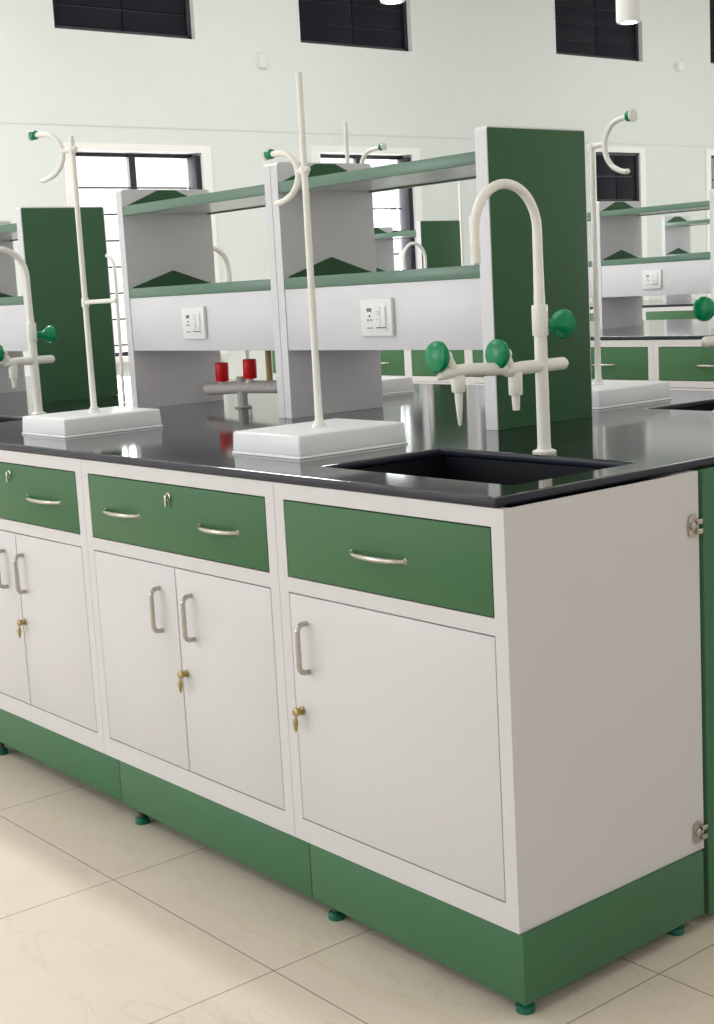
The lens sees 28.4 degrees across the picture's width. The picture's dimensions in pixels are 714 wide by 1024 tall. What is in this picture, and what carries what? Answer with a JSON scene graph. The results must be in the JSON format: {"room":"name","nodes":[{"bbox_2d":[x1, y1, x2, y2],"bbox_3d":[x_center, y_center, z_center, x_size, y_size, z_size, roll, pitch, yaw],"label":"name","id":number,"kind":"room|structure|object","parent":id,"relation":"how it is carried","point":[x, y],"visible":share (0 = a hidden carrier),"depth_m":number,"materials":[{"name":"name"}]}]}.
{"room":"science classroom","nodes":[
{"label":"science classroom","id":0,"kind":"room"},
{"bbox_2d":[0,0,713,379],"bbox_3d":[-1.746,-2.619,10.889,22.100,4.412,0.240,-10,12,-39],"label":"wall","id":1,"kind":"structure","parent":0,"point":[467,65],"depth_m":11.94,"materials":[{"name":"paint"}]},
{"bbox_2d":[52,0,191,38],"bbox_3d":[-1.802,-4.079,10.613,1.220,0.940,0.040,-10,12,-39],"label":"window","id":2,"kind":"structure","parent":1,"relation":"in","point":[161,18],"depth_m":10.69,"materials":[{"name":"black glass"}]},
{"bbox_2d":[62,142,226,362],"bbox_3d":[-1.662,-1.988,10.952,1.300,1.685,0.220,-10,12,-39],"label":"window","id":3,"kind":"structure","parent":1,"relation":"in","point":[193,163],"depth_m":10.93,"materials":[{"name":"white paint"}]},
{"bbox_2d":[256,52,268,68],"bbox_3d":[-0.763,-3.660,11.421,0.110,0.130,0.018,-10,12,-39],"label":"cover plate","id":4,"kind":"object","parent":1,"relation":"attached to","point":[262,57],"visible":1,"depth_m":11.41,"materials":[{"name":"white plastic"}]},
{"bbox_2d":[298,0,407,50],"bbox_3d":[-0.057,-4.420,12.025,1.240,0.895,0.040,-10,12,-39],"label":"window","id":5,"kind":"structure","parent":1,"relation":"in","point":[374,24],"depth_m":12.07,"materials":[{"name":"black glass"}]},
{"bbox_2d":[0,122,713,146],"bbox_3d":[-1.686,-2.937,10.744,21.500,0.010,0.004,-10,12,-39],"label":"trim","id":6,"kind":"structure","parent":1,"relation":"attached to","point":[0,122],"depth_m":11.49,"materials":[{"name":"white"}]},
{"bbox_2d":[311,145,422,269],"bbox_3d":[0.091,-2.321,12.372,1.220,1.710,0.220,-10,12,-39],"label":"window","id":7,"kind":"structure","parent":1,"relation":"in","point":[405,195],"depth_m":12.58,"materials":[{"name":"white paint"}]},
{"bbox_2d":[555,0,638,60],"bbox_3d":[2.354,-4.909,13.976,1.300,0.800,0.040,-10,12,-39],"label":"window","id":8,"kind":"structure","parent":1,"relation":"in","point":[587,28],"depth_m":13.97,"materials":[{"name":"black glass"}]},
{"bbox_2d":[589,146,648,299],"bbox_3d":[2.679,-2.817,14.392,0.860,1.780,0.102,-10,12,-39],"label":"window","id":9,"kind":"structure","parent":1,"relation":"in","point":[611,185],"depth_m":14.39,"materials":[{"name":"white paint"}]},
{"bbox_2d":[596,155,635,201],"bbox_3d":[2.656,-2.835,14.416,0.690,1.640,0.023,-10,12,-39],"label":"shutter","id":10,"kind":"object","parent":9,"relation":"attached to","point":[611,185],"depth_m":14.32,"materials":[{"name":"grey metal"}]},
{"bbox_2d":[676,63,682,70],"bbox_3d":[3.376,-4.653,14.731,0.060,0.080,0.050,-10,12,-39],"label":"wall sensor","id":11,"kind":"object","parent":1,"relation":"attached to","point":[679,66],"visible":1,"depth_m":14.71,"materials":[{"name":"white paint"}]},
{"bbox_2d":[705,149,713,297],"bbox_3d":[4.206,-3.114,15.706,1.170,1.790,0.220,-10,12,-39],"label":"window","id":12,"kind":"structure","parent":1,"relation":"in","point":[709,160],"depth_m":15.25,"materials":[{"name":"white paint"}]},
{"bbox_2d":[710,0,713,62],"bbox_3d":[4.171,-5.266,15.447,1.170,0.750,0.040,-10,12,-39],"label":"window","id":13,"kind":"structure","parent":1,"relation":"in","point":[711,1],"depth_m":15.16,"materials":[{"name":"black glass"}]},
{"bbox_2d":[0,744,713,1023],"bbox_3d":[3.231,0.264,5.405,22.100,0.100,15.600,-10,12,-39],"label":"floor","id":14,"kind":"structure","parent":0,"point":[106,917],"depth_m":2.67,"materials":[{"name":"beige tile"}]},
{"bbox_2d":[0,449,104,753],"bbox_3d":[-0.687,0.165,3.774,0.527,0.716,0.758,-10,12,-39],"label":"base cabinet","id":15,"kind":"object","parent":14,"relation":"on","point":[49,676],"visible":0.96,"depth_m":3.51,"materials":[{"name":"grey metal"}]},
{"bbox_2d":[0,708,121,801],"bbox_3d":[-0.616,0.599,3.800,0.487,0.155,0.754,-10,12,-39],"label":"plinth","id":16,"kind":"object","parent":14,"relation":"on","point":[96,769],"visible":0.32,"depth_m":3.58,"materials":[{"name":"green metal"}]},
{"bbox_2d":[80,459,295,836],"bbox_3d":[-0.203,0.230,3.193,0.527,0.716,0.758,-10,12,-39],"label":"base cabinet","id":17,"kind":"object","parent":14,"relation":"on","point":[185,587],"visible":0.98,"depth_m":3.00,"materials":[{"name":"grey metal"}]},
{"bbox_2d":[119,760,312,896],"bbox_3d":[-0.140,0.663,3.227,0.487,0.155,0.738,-10,12,-39],"label":"plinth","id":18,"kind":"object","parent":14,"relation":"on","point":[284,857],"visible":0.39,"depth_m":3.03,"materials":[{"name":"green metal"}]},
{"bbox_2d":[271,350,276,379],"bbox_3d":[-0.085,-0.670,8.456,0.527,0.716,0.799,-10,12,-39],"label":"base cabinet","id":19,"kind":"object","parent":14,"relation":"on","point":[272,351],"visible":0.06,"depth_m":8.55,"materials":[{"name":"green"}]},
{"bbox_2d":[380,350,408,376],"bbox_3d":[0.319,-0.615,7.969,0.527,0.716,0.469,-10,12,-39],"label":"base cabinet","id":20,"kind":"object","parent":14,"relation":"on","point":[393,362],"visible":0.16,"depth_m":7.69,"materials":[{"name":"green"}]},
{"bbox_2d":[407,350,469,384],"bbox_3d":[0.619,-0.574,7.609,0.527,0.716,0.469,-10,12,-39],"label":"base cabinet","id":21,"kind":"object","parent":14,"relation":"on","point":[418,370],"visible":0.11,"depth_m":7.51,"materials":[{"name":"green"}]},
{"bbox_2d":[468,350,483,384],"bbox_3d":[0.958,-0.528,7.201,0.527,0.716,0.594,-10,12,-39],"label":"base cabinet","id":22,"kind":"object","parent":14,"relation":"on","point":[475,356],"visible":0.02,"depth_m":7.20,"materials":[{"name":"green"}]},
{"bbox_2d":[310,844,703,1014],"bbox_3d":[0.282,0.720,2.721,0.487,0.155,0.579,-10,12,-39],"label":"plinth","id":23,"kind":"object","parent":14,"relation":"on","point":[526,967],"visible":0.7,"depth_m":2.50,"materials":[{"name":"green metal"}]},
{"bbox_2d":[273,470,707,934],"bbox_3d":[0.238,0.290,2.662,0.528,0.716,0.625,-10,12,-39],"label":"base cabinet","id":24,"kind":"object","parent":23,"relation":"on","point":[495,714],"visible":0.99,"depth_m":2.45,"materials":[{"name":"grey metal"}]},
{"bbox_2d":[0,376,713,507],"bbox_3d":[-0.661,-0.347,4.646,1.748,0.018,4.878,-10,12,-39],"label":"countertop","id":25,"kind":"structure","parent":24,"relation":"on","point":[628,443],"depth_m":3.10,"materials":[{"name":"black stone"}]},
{"bbox_2d":[0,247,56,414],"bbox_3d":[-1.099,-0.552,4.351,0.360,0.526,0.062,-10,12,-39],"label":"faucet","id":26,"kind":"object","parent":25,"relation":"on","point":[49,334],"visible":0.99,"depth_m":4.40,"materials":[{"name":"beige plastic"}]},
{"bbox_2d":[0,359,5,365],"bbox_3d":[-1.164,-0.436,4.314,0.182,0.159,0.058,-10,12,-39],"label":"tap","id":27,"kind":"object","parent":26,"relation":"on","point":[2,361],"depth_m":4.35,"materials":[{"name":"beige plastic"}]},
{"bbox_2d":[0,345,54,387],"bbox_3d":[-1.038,-0.462,4.410,0.202,0.139,0.058,-10,12,-39],"label":"tap","id":28,"kind":"object","parent":26,"relation":"on","point":[34,360],"depth_m":4.41,"materials":[{"name":"beige plastic"}]},
{"bbox_2d":[0,206,118,402],"bbox_3d":[-1.266,-0.775,5.319,0.328,0.680,0.772,-10,12,-39],"label":"rack","id":29,"kind":"object","parent":25,"relation":"on","point":[46,237],"visible":0.88,"depth_m":5.03,"materials":[{"name":"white metal"}]},
{"bbox_2d":[0,223,17,240],"bbox_3d":[-1.284,-1.046,5.281,0.326,0.028,0.705,-10,12,-39],"label":"shelf","id":30,"kind":"object","parent":29,"relation":"attached to","point":[9,232],"depth_m":5.01,"materials":[{"name":"green"}]},
{"bbox_2d":[0,296,23,305],"bbox_3d":[-1.270,-0.797,5.320,0.326,0.030,0.705,-10,12,-39],"label":"shelf","id":31,"kind":"object","parent":29,"relation":"attached to","point":[4,300],"depth_m":5.02,"materials":[{"name":"green"}]},
{"bbox_2d":[22,130,162,437],"bbox_3d":[-0.735,-0.618,3.744,0.297,0.805,0.321,-10,12,-39],"label":"stand","id":32,"kind":"object","parent":25,"relation":"on","point":[94,420],"visible":1,"depth_m":3.73,"materials":[{"name":"white plastic"}]},
{"bbox_2d":[105,254,125,402],"bbox_3d":[-0.812,-0.618,4.751,0.046,0.499,0.013,5,12,41],"label":"curved pipe","id":33,"kind":"object","parent":25,"relation":"on","point":[109,257],"visible":1,"depth_m":4.74,"materials":[{"name":"beige plastic"}]},
{"bbox_2d":[116,164,285,417],"bbox_3d":[-0.353,-0.650,4.211,0.342,0.680,0.810,-10,12,-39],"label":"rack","id":34,"kind":"object","parent":25,"relation":"on","point":[179,320],"visible":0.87,"depth_m":4.37,"materials":[{"name":"white metal"}]},
{"bbox_2d":[122,184,265,215],"bbox_3d":[-0.361,-0.921,4.171,0.326,0.028,0.750,-10,12,-39],"label":"shelf","id":35,"kind":"object","parent":34,"relation":"attached to","point":[252,197],"depth_m":4.19,"materials":[{"name":"green"}]},
{"bbox_2d":[181,306,207,338],"bbox_3d":[-0.479,-0.554,4.127,0.016,0.094,0.118,-10,12,-39],"label":"power socket","id":36,"kind":"object","parent":34,"relation":"attached to","point":[194,319],"depth_m":4.11,"materials":[{"name":"white plastic"}]},
{"bbox_2d":[129,279,270,297],"bbox_3d":[-0.347,-0.672,4.211,0.326,0.030,0.750,-10,12,-39],"label":"shelf","id":37,"kind":"object","parent":34,"relation":"attached to","point":[176,288],"depth_m":4.12,"materials":[{"name":"green"}]},
{"bbox_2d":[213,246,248,358],"bbox_3d":[-0.511,-0.714,5.169,0.360,0.526,0.062,-10,12,-39],"label":"faucet","id":38,"kind":"object","parent":25,"relation":"on","point":[219,251],"visible":0.13,"depth_m":5.17,"materials":[{"name":"white metal"}]},
{"bbox_2d":[203,350,276,407],"bbox_3d":[-0.343,-0.417,4.280,0.065,0.200,0.404,-10,12,-39],"label":"tap","id":39,"kind":"object","parent":25,"relation":"on","point":[245,384],"visible":0.91,"depth_m":4.26,"materials":[{"name":"grey metal"}]},
{"bbox_2d":[232,72,407,459],"bbox_3d":[-0.104,-0.528,3.006,0.297,0.790,0.252,-10,12,-39],"label":"stand","id":40,"kind":"object","parent":25,"relation":"on","point":[319,437],"visible":1,"depth_m":2.99,"materials":[{"name":"white plastic"}]},
{"bbox_2d":[343,122,414,394],"bbox_3d":[-0.008,-0.803,4.489,0.297,0.860,0.302,-10,12,-39],"label":"stand","id":41,"kind":"object","parent":25,"relation":"on","point":[390,384],"visible":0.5,"depth_m":4.51,"materials":[{"name":"white plastic"}]},
{"bbox_2d":[270,125,592,430],"bbox_3d":[0.167,-0.580,3.587,0.342,0.680,0.815,-10,12,-39],"label":"rack","id":42,"kind":"object","parent":25,"relation":"on","point":[362,311],"visible":1,"depth_m":3.37,"materials":[{"name":"white metal"}]},
{"bbox_2d":[278,151,475,192],"bbox_3d":[0.154,-0.852,3.552,0.326,0.028,0.746,-10,12,-39],"label":"shelf","id":43,"kind":"object","parent":42,"relation":"attached to","point":[456,167],"depth_m":3.53,"materials":[{"name":"green"}]},
{"bbox_2d":[360,298,394,336],"bbox_3d":[0.049,-0.482,3.493,0.016,0.094,0.118,-10,12,-39],"label":"power socket","id":44,"kind":"object","parent":42,"relation":"attached to","point":[377,315],"depth_m":3.48,"materials":[{"name":"white plastic"}]},
{"bbox_2d":[284,265,479,288],"bbox_3d":[0.168,-0.603,3.592,0.326,0.030,0.746,-10,12,-39],"label":"shelf","id":45,"kind":"object","parent":42,"relation":"attached to","point":[456,276],"depth_m":3.46,"materials":[{"name":"green"}]},
{"bbox_2d":[354,456,641,507],"bbox_3d":[0.226,0.039,2.678,0.342,0.226,0.531,-10,12,-39],"label":"sink","id":46,"kind":"object","parent":25,"relation":"in","point":[512,473],"visible":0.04,"depth_m":2.86,"materials":[{"name":"black"}]},
{"bbox_2d":[425,179,575,454],"bbox_3d":[0.274,-0.360,2.658,0.360,0.526,0.062,-10,12,-39],"label":"faucet","id":47,"kind":"object","parent":25,"relation":"on","point":[438,359],"visible":1,"depth_m":2.68,"materials":[{"name":"beige plastic"}]},
{"bbox_2d":[425,341,508,425],"bbox_3d":[0.209,-0.243,2.621,0.182,0.159,0.058,-10,12,-39],"label":"tap","id":48,"kind":"object","parent":47,"relation":"on","point":[438,359],"depth_m":2.59,"materials":[{"name":"beige plastic"}]},
{"bbox_2d":[485,339,568,410],"bbox_3d":[0.336,-0.270,2.717,0.202,0.139,0.058,-10,12,-39],"label":"tap","id":49,"kind":"object","parent":47,"relation":"on","point":[498,354],"depth_m":2.69,"materials":[{"name":"beige plastic"}]},
{"bbox_2d":[587,109,671,408],"bbox_3d":[0.646,-0.662,3.726,0.297,0.748,0.274,-10,12,-39],"label":"stand","id":50,"kind":"object","parent":25,"relation":"on","point":[605,393],"visible":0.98,"depth_m":3.72,"materials":[{"name":"white plastic"}]},
{"bbox_2d":[681,405,713,410],"bbox_3d":[1.040,-0.135,3.495,0.362,0.226,0.551,-10,12,-39],"label":"sink","id":51,"kind":"object","parent":25,"relation":"in","point":[708,407],"visible":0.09,"depth_m":3.73,"materials":[{"name":"black"}]},
{"bbox_2d":[693,296,713,413],"bbox_3d":[0.935,-0.509,3.373,0.360,0.526,0.062,-10,12,-39],"label":"faucet","id":52,"kind":"object","parent":25,"relation":"on","point":[703,307],"visible":1,"depth_m":3.27,"materials":[{"name":"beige plastic"}]},
{"bbox_2d":[701,336,713,347],"bbox_3d":[0.884,-0.399,3.345,0.202,0.139,0.058,-10,12,-39],"label":"tap","id":53,"kind":"object","parent":52,"relation":"on","point":[708,341],"depth_m":3.28,"materials":[{"name":"beige plastic"}]},
{"bbox_2d":[590,309,642,320],"bbox_3d":[2.180,-1.260,11.148,0.527,0.716,0.599,-10,12,-39],"label":"base cabinet","id":54,"kind":"object","parent":14,"relation":"on","point":[591,310],"visible":0.02,"depth_m":11.11,"materials":[{"name":"grey"}]},
{"bbox_2d":[591,340,653,380],"bbox_3d":[1.337,-0.477,6.746,0.527,0.716,0.594,-10,12,-39],"label":"base cabinet","id":55,"kind":"object","parent":14,"relation":"on","point":[624,360],"visible":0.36,"depth_m":6.45,"materials":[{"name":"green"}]},
{"bbox_2d":[642,306,695,319],"bbox_3d":[2.562,-1.208,10.688,0.527,0.716,0.599,-10,12,-39],"label":"base cabinet","id":56,"kind":"object","parent":14,"relation":"on","point":[680,312],"visible":0.03,"depth_m":10.54,"materials":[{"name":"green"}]},
{"bbox_2d":[653,339,713,390],"bbox_3d":[1.718,-0.425,6.288,0.527,0.716,0.599,-10,12,-39],"label":"base cabinet","id":57,"kind":"object","parent":14,"relation":"on","point":[685,364],"visible":0.4,"depth_m":6.20,"materials":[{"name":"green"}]},
{"bbox_2d":[692,465,713,914],"bbox_3d":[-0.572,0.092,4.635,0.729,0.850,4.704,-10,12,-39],"label":"panel","id":58,"kind":"object","parent":14,"relation":"on","point":[705,474],"visible":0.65,"depth_m":2.60,"materials":[{"name":"green metal"}]},
{"bbox_3d":[1.663,-0.543,7.744,1.225,0.930,4.120,-10,12,-39],"label":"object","id":59,"kind":"object","parent":14,"relation":"on","visible":0},
{"bbox_2d":[590,319,713,339],"bbox_3d":[1.468,-0.974,7.487,1.744,0.018,4.250,-10,12,-39],"label":"countertop","id":60,"kind":"structure","parent":59,"relation":"on","point":[675,329],"depth_m":6.82,"materials":[{"name":"black stone"}]},
{"bbox_2d":[402,242,426,269],"bbox_3d":[0.319,-1.273,8.035,0.360,0.526,0.062,-10,12,-39],"label":"faucet","id":61,"kind":"object","parent":60,"relation":"on","point":[408,245],"visible":0.36,"depth_m":7.99,"materials":[{"name":"beige metal"}]},
{"bbox_2d":[374,220,460,271],"bbox_3d":[0.312,-1.462,8.796,0.328,0.660,0.657,-10,12,-39],"label":"rack","id":62,"kind":"object","parent":60,"relation":"on","point":[440,239],"visible":0.39,"depth_m":8.55,"materials":[{"name":"white metal"}]},
{"bbox_2d":[374,230,415,239],"bbox_3d":[0.293,-1.724,8.761,0.326,0.028,0.586,-10,12,-39],"label":"shelf","id":63,"kind":"object","parent":62,"relation":"attached to","point":[379,234],"depth_m":8.69,"materials":[{"name":"green"}]},
{"bbox_2d":[458,182,463,265],"bbox_3d":[0.566,-1.371,7.630,0.297,0.817,0.245,-10,12,-39],"label":"stand","id":64,"kind":"object","parent":60,"relation":"on","point":[459,183],"visible":0.13,"depth_m":7.61,"materials":[{"name":"white metal"}]},
{"bbox_2d":[469,212,592,297],"bbox_3d":[1.084,-1.357,7.868,0.328,0.660,0.942,-10,12,-39],"label":"rack","id":65,"kind":"object","parent":60,"relation":"on","point":[588,214],"visible":0.04,"depth_m":7.45,"materials":[{"name":"white metal"}]},
{"bbox_2d":[587,212,590,220],"bbox_3d":[1.071,-1.618,7.826,0.326,0.028,0.884,-10,12,-39],"label":"shelf","id":66,"kind":"object","parent":65,"relation":"attached to","point":[588,214],"depth_m":7.40,"materials":[{"name":"green"}]},
{"bbox_2d":[596,189,713,328],"bbox_3d":[1.623,-1.283,7.208,0.342,0.660,0.762,-10,12,-39],"label":"rack","id":67,"kind":"object","parent":60,"relation":"on","point":[624,277],"visible":1,"depth_m":7.29,"materials":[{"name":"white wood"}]},
{"bbox_2d":[642,270,661,288],"bbox_3d":[1.492,-1.177,7.132,0.016,0.094,0.118,-10,12,-39],"label":"power socket","id":68,"kind":"object","parent":67,"relation":"attached to","point":[651,279],"depth_m":7.13,"materials":[{"name":"white plastic"}]},
{"bbox_2d":[600,200,709,216],"bbox_3d":[1.610,-1.545,7.177,0.326,0.028,0.692,-10,12,-39],"label":"shelf","id":69,"kind":"object","parent":67,"relation":"attached to","point":[612,210],"depth_m":7.19,"materials":[{"name":"green"}]},
{"bbox_2d":[601,253,709,265],"bbox_3d":[1.623,-1.296,7.217,0.326,0.030,0.692,-10,12,-39],"label":"shelf","id":70,"kind":"object","parent":67,"relation":"attached to","point":[629,259],"depth_m":7.12,"materials":[{"name":"green"}]},
{"bbox_3d":[3.532,-1.167,10.912,1.224,0.970,4.700,-10,12,-39],"label":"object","id":71,"kind":"object","parent":14,"relation":"on","visible":0},
{"bbox_2d":[589,298,697,308],"bbox_3d":[3.314,-1.621,10.680,1.740,0.018,4.900,-10,12,-39],"label":"countertop","id":72,"kind":"structure","parent":71,"relation":"on","point":[658,302],"depth_m":10.92,"materials":[{"name":"black stone"}]},
{"bbox_2d":[662,216,709,301],"bbox_3d":[2.855,-2.023,11.147,0.328,0.680,0.830,-10,12,-39],"label":"rack","id":73,"kind":"object","parent":72,"relation":"on","point":[675,229],"visible":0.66,"depth_m":11.39,"materials":[{"name":"white metal"}]},
{"bbox_2d":[665,219,709,225],"bbox_3d":[2.840,-2.294,11.104,0.326,0.028,0.769,-10,12,-39],"label":"shelf","id":74,"kind":"object","parent":73,"relation":"attached to","point":[668,222],"depth_m":11.24,"materials":[{"name":"green metal"}]},
{"bbox_2d":[666,252,709,255],"bbox_3d":[2.853,-2.045,11.143,0.326,0.030,0.769,-10,12,-39],"label":"shelf","id":75,"kind":"object","parent":73,"relation":"attached to","point":[667,253],"depth_m":11.28,"materials":[{"name":"green"}]},
{"bbox_3d":[2.987,-4.186,4.701,22.100,0.100,15.600,-10,12,-39],"label":"ceiling","id":76,"kind":"structure","parent":0,"visible":0},
{"bbox_2d":[380,0,404,4],"bbox_3d":[0.118,-3.310,6.460,0.122,1.868,0.122,-10,12,-39],"label":"pendant lamp","id":77,"kind":"object","parent":76,"relation":"hanging from","point":[389,2],"visible":1,"depth_m":6.59,"materials":[{"name":"white paint"}]},
{"bbox_2d":[616,0,641,24],"bbox_3d":[1.255,-3.334,6.620,0.122,1.992,0.122,-10,12,-39],"label":"pendant lamp","id":78,"kind":"object","parent":76,"relation":"hanging from","point":[628,12],"visible":1,"depth_m":6.72,"materials":[{"name":"white paint"}]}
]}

